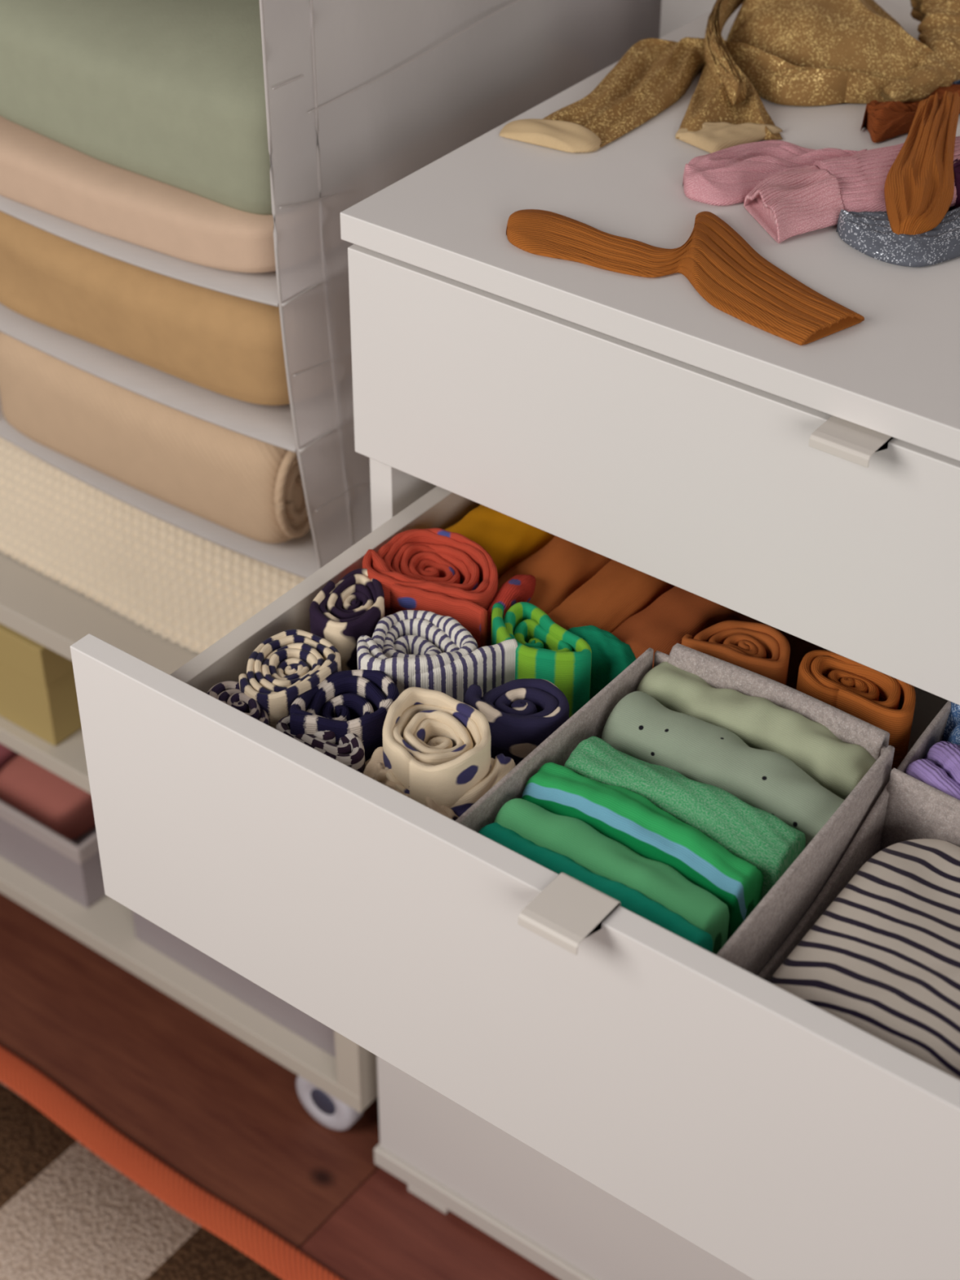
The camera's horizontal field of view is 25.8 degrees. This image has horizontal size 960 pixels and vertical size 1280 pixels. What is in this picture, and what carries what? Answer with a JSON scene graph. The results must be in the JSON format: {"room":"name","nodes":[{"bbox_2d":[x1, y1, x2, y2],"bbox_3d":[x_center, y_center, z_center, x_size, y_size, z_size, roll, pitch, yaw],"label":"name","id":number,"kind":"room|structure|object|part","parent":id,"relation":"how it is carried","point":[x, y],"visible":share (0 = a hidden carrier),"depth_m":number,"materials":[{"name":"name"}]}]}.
{"room":"bedroom","nodes":[
{"label":"bedroom","id":0,"kind":"room"},
{"bbox_2d":[0,892,559,1279],"bbox_3d":[-0.941,1.057,1.059,4.600,0.050,3.834,25,43,28],"label":"floor","id":1,"kind":"structure","parent":0,"point":[229,1118],"depth_m":1.86,"materials":[{"name":"brown wood"}]},
{"bbox_2d":[0,1044,342,1279],"bbox_3d":[-0.911,0.608,1.604,2.000,0.010,1.198,25,43,28],"label":"rug","id":2,"kind":"object","parent":1,"relation":"on","point":[80,1199],"visible":1,"depth_m":1.77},
{"bbox_2d":[0,551,377,1130],"bbox_3d":[-0.289,0.036,2.016,0.784,0.430,0.418,25,43,28],"label":"shelf","id":3,"kind":"object","parent":1,"relation":"on","point":[336,1091],"visible":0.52,"depth_m":1.82,"materials":[{"name":"grey plastic"}]},
{"bbox_2d":[0,623,81,746],"bbox_3d":[-0.439,-0.075,1.957,0.364,0.109,0.252,25,43,28],"label":"storage box","id":4,"kind":"object","parent":3,"relation":"on","point":[38,695],"visible":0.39,"depth_m":1.81,"materials":[{"name":"yellow"}]},
{"bbox_3d":[-0.439,-0.102,1.937,0.364,0.040,0.252,25,43,28],"label":"lid","id":5,"kind":"part","parent":4,"relation":"part of","materials":[{"name":"yellow"}]},
{"bbox_3d":[-0.299,-0.016,1.987,0.758,0.018,0.418,25,43,28],"label":"shelf","id":6,"kind":"part","parent":3,"relation":"part of","materials":[{"name":"white"}]},
{"bbox_2d":[0,800,105,908],"bbox_3d":[-0.411,0.064,2.138,0.391,0.080,0.366,25,43,28],"label":"storage box","id":7,"kind":"object","parent":3,"relation":"on","point":[73,868],"visible":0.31,"depth_m":1.95,"materials":[{"name":"white plastic"}]},
{"bbox_2d":[0,742,19,771],"bbox_3d":[-0.466,0.047,2.177,0.158,0.055,0.280,25,43,28],"label":"folded cloth","id":8,"kind":"object","parent":7,"relation":"in","point":[6,754],"visible":0.02,"depth_m":2.07,"materials":[{"name":"fabric"}]},
{"bbox_2d":[0,754,95,840],"bbox_3d":[-0.357,0.101,2.109,0.102,0.052,0.276,25,43,28],"label":"folded cloth","id":9,"kind":"object","parent":7,"relation":"in","point":[28,787],"visible":0.34,"depth_m":2.02,"materials":[{"name":"fabric"}]},
{"bbox_3d":[-0.298,-0.132,1.898,0.758,0.021,0.418,25,43,28],"label":"shelf","id":10,"kind":"part","parent":3,"relation":"part of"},
{"bbox_2d":[0,437,305,653],"bbox_3d":[-0.267,-0.179,1.866,0.655,0.090,0.377,25,43,28],"label":"knitted blanket","id":11,"kind":"object","parent":3,"relation":"on","point":[189,589],"visible":0.06,"depth_m":1.74,"materials":[{"name":"beige fabric"}]},
{"bbox_2d":[132,911,335,1057],"bbox_3d":[-0.111,0.201,1.959,0.256,0.080,0.366,25,43,28],"label":"storage box","id":12,"kind":"object","parent":3,"relation":"on","point":[286,1015],"visible":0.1,"depth_m":1.86,"materials":[{"name":"white plastic"}]},
{"bbox_3d":[-0.103,0.237,1.687,0.026,0.352,0.026,25,43,28],"label":"post","id":13,"kind":"part","parent":3,"relation":"part of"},
{"bbox_2d":[70,0,959,1279],"bbox_3d":[0.290,0.156,1.472,0.716,0.900,0.863,25,43,28],"label":"dresser","id":14,"kind":"object","parent":1,"relation":"on","point":[601,1093],"visible":0.63,"depth_m":1.18,"materials":[{"name":"white paint"}]},
{"bbox_2d":[206,680,269,725],"bbox_3d":[-0.138,0.095,1.258,0.048,0.157,0.030,25,43,28],"label":"leggings","id":15,"kind":"object","parent":14,"relation":"in","point":[228,692],"visible":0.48,"depth_m":1.21,"materials":[{"name":"fabric"}]},
{"bbox_2d":[238,629,341,728],"bbox_3d":[-0.114,0.076,1.278,0.051,0.164,0.066,25,43,28],"label":"socks","id":16,"kind":"object","parent":14,"relation":"on","point":[288,664],"visible":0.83,"depth_m":1.23,"materials":[{"name":"beige fabric"}]},
{"bbox_2d":[275,715,364,773],"bbox_3d":[-0.090,0.111,1.238,0.060,0.156,0.028,25,43,28],"label":"leggings","id":17,"kind":"object","parent":14,"relation":"in","point":[349,751],"visible":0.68,"depth_m":1.19,"materials":[{"name":"multicoloured fabric"}]},
{"bbox_3d":[-0.041,-0.021,1.426,0.013,0.165,0.500,25,43,28],"label":"drawer","id":18,"kind":"part","parent":14,"relation":"part of","materials":[{"name":"white metal"}]},
{"bbox_2d":[289,669,399,762],"bbox_3d":[-0.078,0.096,1.252,0.054,0.163,0.067,25,43,28],"label":"socks","id":19,"kind":"object","parent":14,"relation":"in","point":[357,702],"visible":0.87,"depth_m":1.21,"materials":[{"name":"fabric"}]},
{"bbox_2d":[309,568,385,671],"bbox_3d":[-0.079,0.038,1.329,0.044,0.164,0.061,25,43,28],"label":"socks","id":20,"kind":"object","parent":14,"relation":"on","point":[350,609],"visible":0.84,"depth_m":1.27,"materials":[{"name":"fabric"}]},
{"bbox_3d":[0.100,-0.044,1.725,0.019,0.852,0.556,25,43,28],"label":"panel","id":21,"kind":"part","parent":14,"relation":"part of","materials":[{"name":"white paint"}]},
{"bbox_2d":[363,746,458,820],"bbox_3d":[-0.037,0.133,1.213,0.075,0.157,0.031,31,46,34],"label":"socks","id":22,"kind":"object","parent":14,"relation":"in","point":[374,769],"visible":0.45,"depth_m":1.17,"materials":[{"name":"fabric"}]},
{"bbox_2d":[356,609,517,702],"bbox_3d":[-0.032,0.066,1.290,0.086,0.167,0.074,25,43,28],"label":"socks","id":23,"kind":"object","parent":14,"relation":"on","point":[422,649],"visible":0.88,"depth_m":1.24,"materials":[{"name":"white fabric"}]},
{"bbox_2d":[382,687,515,817],"bbox_3d":[-0.021,0.118,1.214,0.082,0.179,0.064,25,43,28],"label":"socks","id":24,"kind":"object","parent":14,"relation":"on","point":[436,744],"visible":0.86,"depth_m":1.17,"materials":[{"name":"beige fabric"}]},
{"bbox_2d":[362,528,536,648],"bbox_3d":[-0.023,0.018,1.355,0.102,0.168,0.071,19,41,23],"label":"socks","id":25,"kind":"object","parent":14,"relation":"on","point":[440,571],"visible":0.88,"depth_m":1.30,"materials":[{"name":"fabric"}]},
{"bbox_3d":[0.018,0.030,1.346,0.015,0.160,0.055,18,40,21],"label":"loose leg","id":26,"kind":"part","parent":25,"relation":"part of","materials":[{"name":"fabric"}]},
{"bbox_2d":[444,504,555,579],"bbox_3d":[0.048,-0.050,1.456,0.068,0.154,0.207,27,45,30],"label":"trousers","id":27,"kind":"object","parent":14,"relation":"on","point":[508,540],"visible":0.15,"depth_m":1.37,"materials":[{"name":"yellow fabric"}]},
{"bbox_3d":[0.050,0.208,1.109,0.708,0.199,0.016,25,43,28],"label":"drawer","id":28,"kind":"part","parent":14,"relation":"part of","materials":[{"name":"white paint"}]},
{"bbox_2d":[464,678,568,765],"bbox_3d":[0.022,0.096,1.254,0.058,0.163,0.046,-17,40,-21],"label":"socks","id":29,"kind":"object","parent":14,"relation":"on","point":[522,713],"visible":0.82,"depth_m":1.20,"materials":[{"name":"blue fabric"}]},
{"bbox_2d":[497,535,611,614],"bbox_3d":[0.086,-0.024,1.421,0.062,0.157,0.230,25,43,28],"label":"trousers","id":30,"kind":"object","parent":14,"relation":"on","point":[561,566],"visible":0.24,"depth_m":1.33,"materials":[{"name":"orange fabric"}]},
{"bbox_2d":[491,601,636,718],"bbox_3d":[0.049,0.059,1.304,0.100,0.164,0.053,14,39,17],"label":"socks","id":31,"kind":"object","parent":14,"relation":"on","point":[580,662],"visible":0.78,"depth_m":1.26,"materials":[{"name":"green fabric"}]},
{"bbox_3d":[0.075,0.059,1.312,0.057,0.157,0.022,16,40,20],"label":"loose leg","id":32,"kind":"part","parent":31,"relation":"part of","materials":[{"name":"green fabric"}]},
{"bbox_3d":[0.203,0.462,1.560,0.708,0.244,0.016,25,43,28],"label":"drawer","id":33,"kind":"part","parent":14,"relation":"part of","materials":[{"name":"white paint"}]},
{"bbox_3d":[0.044,0.138,1.044,0.036,0.012,0.038,25,43,28],"label":"handle","id":34,"kind":"part","parent":14,"relation":"part of","materials":[{"name":"white metal"}]},
{"bbox_2d":[547,559,675,633],"bbox_3d":[0.123,-0.005,1.398,0.046,0.155,0.234,27,44,30],"label":"folded clothing","id":35,"kind":"object","parent":14,"relation":"on","point":[618,592],"visible":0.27,"depth_m":1.31,"materials":[{"name":"orange fabric"}]},
{"bbox_3d":[0.376,-0.262,1.295,0.715,0.018,0.585,25,43,28],"label":"panel","id":36,"kind":"part","parent":14,"relation":"part of","materials":[{"name":"white paint"}]},
{"bbox_3d":[0.206,-0.056,1.167,0.708,0.147,0.016,25,43,28],"label":"drawer","id":37,"kind":"part","parent":14,"relation":"part of","materials":[{"name":"white paint"}]},
{"bbox_2d":[454,643,894,975],"bbox_3d":[0.111,0.143,1.194,0.171,0.163,0.226,25,43,28],"label":"box","id":38,"kind":"object","parent":14,"relation":"in","point":[766,929],"visible":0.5,"depth_m":1.17,"materials":[{"name":"grey fabric"}]},
{"bbox_2d":[477,822,712,952],"bbox_3d":[0.054,0.183,1.142,0.147,0.154,0.035,25,43,28],"label":"shirt","id":39,"kind":"object","parent":38,"relation":"in","point":[631,900],"visible":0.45,"depth_m":1.09,"materials":[{"name":"green fabric"}]},
{"bbox_2d":[493,798,729,955],"bbox_3d":[0.067,0.171,1.157,0.141,0.157,0.035,25,43,28],"label":"shirt","id":40,"kind":"object","parent":38,"relation":"in","point":[571,837],"visible":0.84,"depth_m":1.11,"materials":[{"name":"green fabric"}]},
{"bbox_2d":[520,762,764,941],"bbox_3d":[0.085,0.154,1.177,0.144,0.159,0.038,25,43,28],"label":"shirt","id":41,"kind":"object","parent":38,"relation":"in","point":[624,815],"visible":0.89,"depth_m":1.12,"materials":[{"name":"green fabric"}]},
{"bbox_2d":[564,736,805,900],"bbox_3d":[0.110,0.140,1.195,0.144,0.159,0.042,25,43,28],"label":"shirt","id":42,"kind":"object","parent":38,"relation":"in","point":[756,836],"visible":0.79,"depth_m":1.14,"materials":[{"name":"green fabric"}]},
{"bbox_2d":[600,691,844,847],"bbox_3d":[0.138,0.121,1.223,0.157,0.156,0.047,25,43,28],"label":"shirt","id":43,"kind":"object","parent":38,"relation":"in","point":[638,726],"visible":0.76,"depth_m":1.17,"materials":[{"name":"green fabric"}]},
{"bbox_2d":[636,661,876,799],"bbox_3d":[0.161,0.096,1.254,0.153,0.160,0.047,25,43,28],"label":"shirt","id":44,"kind":"object","parent":38,"relation":"in","point":[838,766],"visible":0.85,"depth_m":1.20,"materials":[{"name":"green fabric"}]},
{"bbox_2d":[506,208,864,345],"bbox_3d":[0.125,-0.228,1.221,0.231,0.012,0.107,25,43,28],"label":"sock","id":45,"kind":"object","parent":14,"relation":"on","point":[719,264],"visible":1,"depth_m":1.21,"materials":[{"name":"orange fabric"}]},
{"bbox_2d":[611,586,822,689],"bbox_3d":[0.160,0.010,1.378,0.050,0.155,0.230,27,44,30],"label":"folded clothing","id":46,"kind":"object","parent":14,"relation":"on","point":[677,612],"visible":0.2,"depth_m":1.29,"materials":[{"name":"orange fabric"}]},
{"bbox_2d":[498,0,959,153],"bbox_3d":[0.202,-0.394,1.412,0.215,0.047,0.356,25,43,28],"label":"tights","id":47,"kind":"object","parent":14,"relation":"on","point":[784,52],"visible":0.99,"depth_m":1.41,"materials":[{"name":"gold fabric"}]},
{"bbox_3d":[0.097,-0.371,1.401,0.063,0.023,0.182,25,43,28],"label":"leg","id":48,"kind":"part","parent":47,"relation":"part of","materials":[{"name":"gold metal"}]},
{"bbox_3d":[0.162,-0.372,1.401,0.070,0.025,0.124,0,37,0],"label":"leg","id":49,"kind":"part","parent":47,"relation":"part of","materials":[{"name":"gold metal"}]},
{"bbox_2d":[681,620,790,684],"bbox_3d":[0.157,0.059,1.310,0.065,0.156,0.040,17,40,20],"label":"clothing","id":50,"kind":"object","parent":14,"relation":"on","point":[762,649],"visible":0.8,"depth_m":1.26,"materials":[{"name":"orange fabric"}]},
{"bbox_2d":[682,140,866,205],"bbox_3d":[0.178,-0.301,1.315,0.125,0.016,0.063,-17,40,-21],"label":"sock","id":51,"kind":"object","parent":14,"relation":"on","point":[726,176],"visible":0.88,"depth_m":1.30,"materials":[{"name":"pink fabric"}]},
{"bbox_3d":[0.200,-0.107,1.118,0.036,0.012,0.038,25,43,28],"label":"handle","id":52,"kind":"part","parent":14,"relation":"part of","materials":[{"name":"white metal"}]},
{"bbox_2d":[743,136,959,243],"bbox_3d":[0.243,-0.282,1.286,0.178,0.022,0.083,-16,40,-21],"label":"sock","id":53,"kind":"object","parent":14,"relation":"on","point":[788,204],"visible":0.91,"depth_m":1.26,"materials":[{"name":"pink fabric"}]},
{"bbox_3d":[0.264,-0.289,1.295,0.107,0.017,0.098,-5,38,-8],"label":"leg","id":54,"kind":"part","parent":53,"relation":"part of","materials":[{"name":"pink fabric"}]},
{"bbox_2d":[796,649,915,769],"bbox_3d":[0.223,0.083,1.277,0.078,0.157,0.040,25,43,28],"label":"clothing","id":55,"kind":"object","parent":14,"relation":"on","point":[880,700],"visible":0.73,"depth_m":1.23,"materials":[{"name":"orange fabric"}]},
{"bbox_2d":[756,700,959,981],"bbox_3d":[0.300,0.188,1.141,0.232,0.158,0.343,25,43,28],"label":"box","id":56,"kind":"object","parent":14,"relation":"in","point":[908,807],"visible":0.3,"depth_m":1.16,"materials":[{"name":"grey fabric"}]},
{"bbox_2d":[767,839,959,1079],"bbox_3d":[0.259,0.223,1.089,0.208,0.158,0.183,25,43,28],"label":"striped shirt","id":57,"kind":"object","parent":56,"relation":"in","point":[882,959],"visible":0.48,"depth_m":1.05,"materials":[{"name":"white fabric"}]},
{"bbox_2d":[905,741,959,799],"bbox_3d":[0.293,0.139,1.199,0.123,0.160,0.066,25,43,28],"label":"bundle","id":58,"kind":"object","parent":56,"relation":"in","point":[940,768],"visible":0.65,"depth_m":1.17,"materials":[{"name":"purple fabric"}]},
{"bbox_2d":[942,702,959,745],"bbox_3d":[0.303,0.103,1.241,0.081,0.166,0.059,25,43,28],"label":"bundle","id":59,"kind":"object","parent":56,"relation":"in","point":[952,731],"visible":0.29,"depth_m":1.21,"materials":[{"name":"blue fabric"}]},
{"bbox_3d":[0.201,0.155,1.321,0.611,0.006,0.486,25,43,28],"label":"drawer","id":60,"kind":"part","parent":14,"relation":"part of","materials":[{"name":"white wood"}]},
{"bbox_2d":[835,207,959,266],"bbox_3d":[0.262,-0.242,1.239,0.090,0.016,0.062,-8,38,-11],"label":"sock","id":61,"kind":"object","parent":14,"relation":"on","point":[871,233],"visible":0.91,"depth_m":1.23,"materials":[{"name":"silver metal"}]},
{"bbox_2d":[884,89,959,235],"bbox_3d":[0.272,-0.297,1.290,0.041,0.019,0.192,8,38,9],"label":"sock","id":62,"kind":"object","parent":61,"relation":"on","point":[919,187],"visible":1,"depth_m":1.26,"materials":[{"name":"orange fabric"}]},
{"bbox_2d":[860,84,959,142],"bbox_3d":[0.288,-0.354,1.384,0.106,0.020,0.042,-27,45,-31],"label":"sock","id":63,"kind":"object","parent":14,"relation":"on","point":[883,121],"visible":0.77,"depth_m":1.36,"materials":[{"name":"orange fabric"}]},
{"bbox_3d":[0.303,-0.364,1.402,0.050,0.014,0.033,5,37,6],"label":"leg","id":64,"kind":"part","parent":63,"relation":"part of","materials":[{"name":"orange fabric"}]},
{"bbox_2d":[951,154,959,209],"bbox_3d":[0.308,-0.295,1.306,0.035,0.019,0.101,7,38,8],"label":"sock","id":65,"kind":"object","parent":14,"relation":"on","point":[956,166],"visible":0.5,"depth_m":1.28,"materials":[{"name":"fabric"}]},
{"bbox_2d":[952,80,959,84],"bbox_3d":[0.306,-0.380,1.422,0.064,0.014,0.018,-7,38,-9],"label":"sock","id":66,"kind":"object","parent":14,"relation":"on","point":[957,82],"visible":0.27,"depth_m":1.42,"materials":[{"name":"grey fabric"}]},
{"bbox_3d":[0.239,-0.877,1.552,4.600,2.550,0.100,25,43,28],"label":"wall","id":67,"kind":"structure","parent":0,"visible":0},
{"bbox_2d":[0,0,662,578],"bbox_3d":[-0.140,-0.555,1.502,0.384,0.906,0.463,25,43,28],"label":"hanging organiser","id":68,"kind":"object","parent":67,"relation":"hanging from","point":[362,96],"visible":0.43,"depth_m":1.45,"materials":[{"name":"white fabric"}]},
{"bbox_3d":[-0.288,-0.624,1.590,0.014,0.905,0.462,25,43,28],"label":"panel","id":69,"kind":"part","parent":68,"relation":"part of","materials":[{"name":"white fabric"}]},
{"bbox_2d":[0,115,275,272],"bbox_3d":[-0.151,-0.404,1.599,0.340,0.056,0.413,25,43,28],"label":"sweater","id":70,"kind":"object","parent":68,"relation":"on","point":[37,171],"visible":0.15,"depth_m":1.45,"materials":[{"name":"beige fabric"}]},
{"bbox_2d":[0,0,272,214],"bbox_3d":[-0.165,-0.459,1.548,0.342,0.118,0.360,25,43,28],"label":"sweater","id":71,"kind":"object","parent":70,"relation":"on","point":[171,92],"visible":0.39,"depth_m":1.42,"materials":[{"name":"green fabric"}]},
{"bbox_2d":[0,195,279,306],"bbox_3d":[-0.142,-0.393,1.626,0.363,0.014,0.458,25,43,28],"label":"shelf","id":72,"kind":"object","parent":68,"relation":"attached to","point":[260,287],"depth_m":1.46,"materials":[{"name":"white fabric"}]},
{"bbox_2d":[0,210,289,405],"bbox_3d":[-0.152,-0.337,1.652,0.343,0.113,0.393,25,43,28],"label":"folded blanket","id":73,"kind":"object","parent":68,"relation":"on","point":[231,346],"visible":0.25,"depth_m":1.51,"materials":[{"name":"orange fabric"}]},
{"bbox_2d":[0,303,296,453],"bbox_3d":[-0.140,-0.303,1.699,0.363,0.010,0.449,25,43,28],"label":"shelf","id":74,"kind":"object","parent":68,"relation":"attached to","point":[273,425],"depth_m":1.55,"materials":[{"name":"white fabric"}]},
{"bbox_2d":[0,331,311,543],"bbox_3d":[-0.167,-0.243,1.734,0.319,0.120,0.365,25,43,28],"label":"folded blanket","id":75,"kind":"object","parent":68,"relation":"on","point":[247,486],"visible":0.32,"depth_m":1.61,"materials":[{"name":"beige fabric"}]},
{"bbox_2d":[0,417,319,578],"bbox_3d":[-0.134,-0.207,1.783,0.363,0.012,0.427,25,43,28],"label":"shelf","id":76,"kind":"object","parent":68,"relation":"attached to","point":[297,556],"depth_m":1.64,"materials":[{"name":"white fabric"}]},
{"bbox_3d":[0.006,-0.489,1.415,0.018,0.905,0.462,25,43,28],"label":"panel","id":77,"kind":"part","parent":68,"relation":"part of","materials":[{"name":"white fabric"}]},
{"bbox_2d":[659,0,716,38],"bbox_3d":[0.212,-0.764,1.444,0.050,2.400,0.177,25,43,28],"label":"trim","id":78,"kind":"structure","parent":67,"relation":"attached to","point":[675,14],"depth_m":1.58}
]}

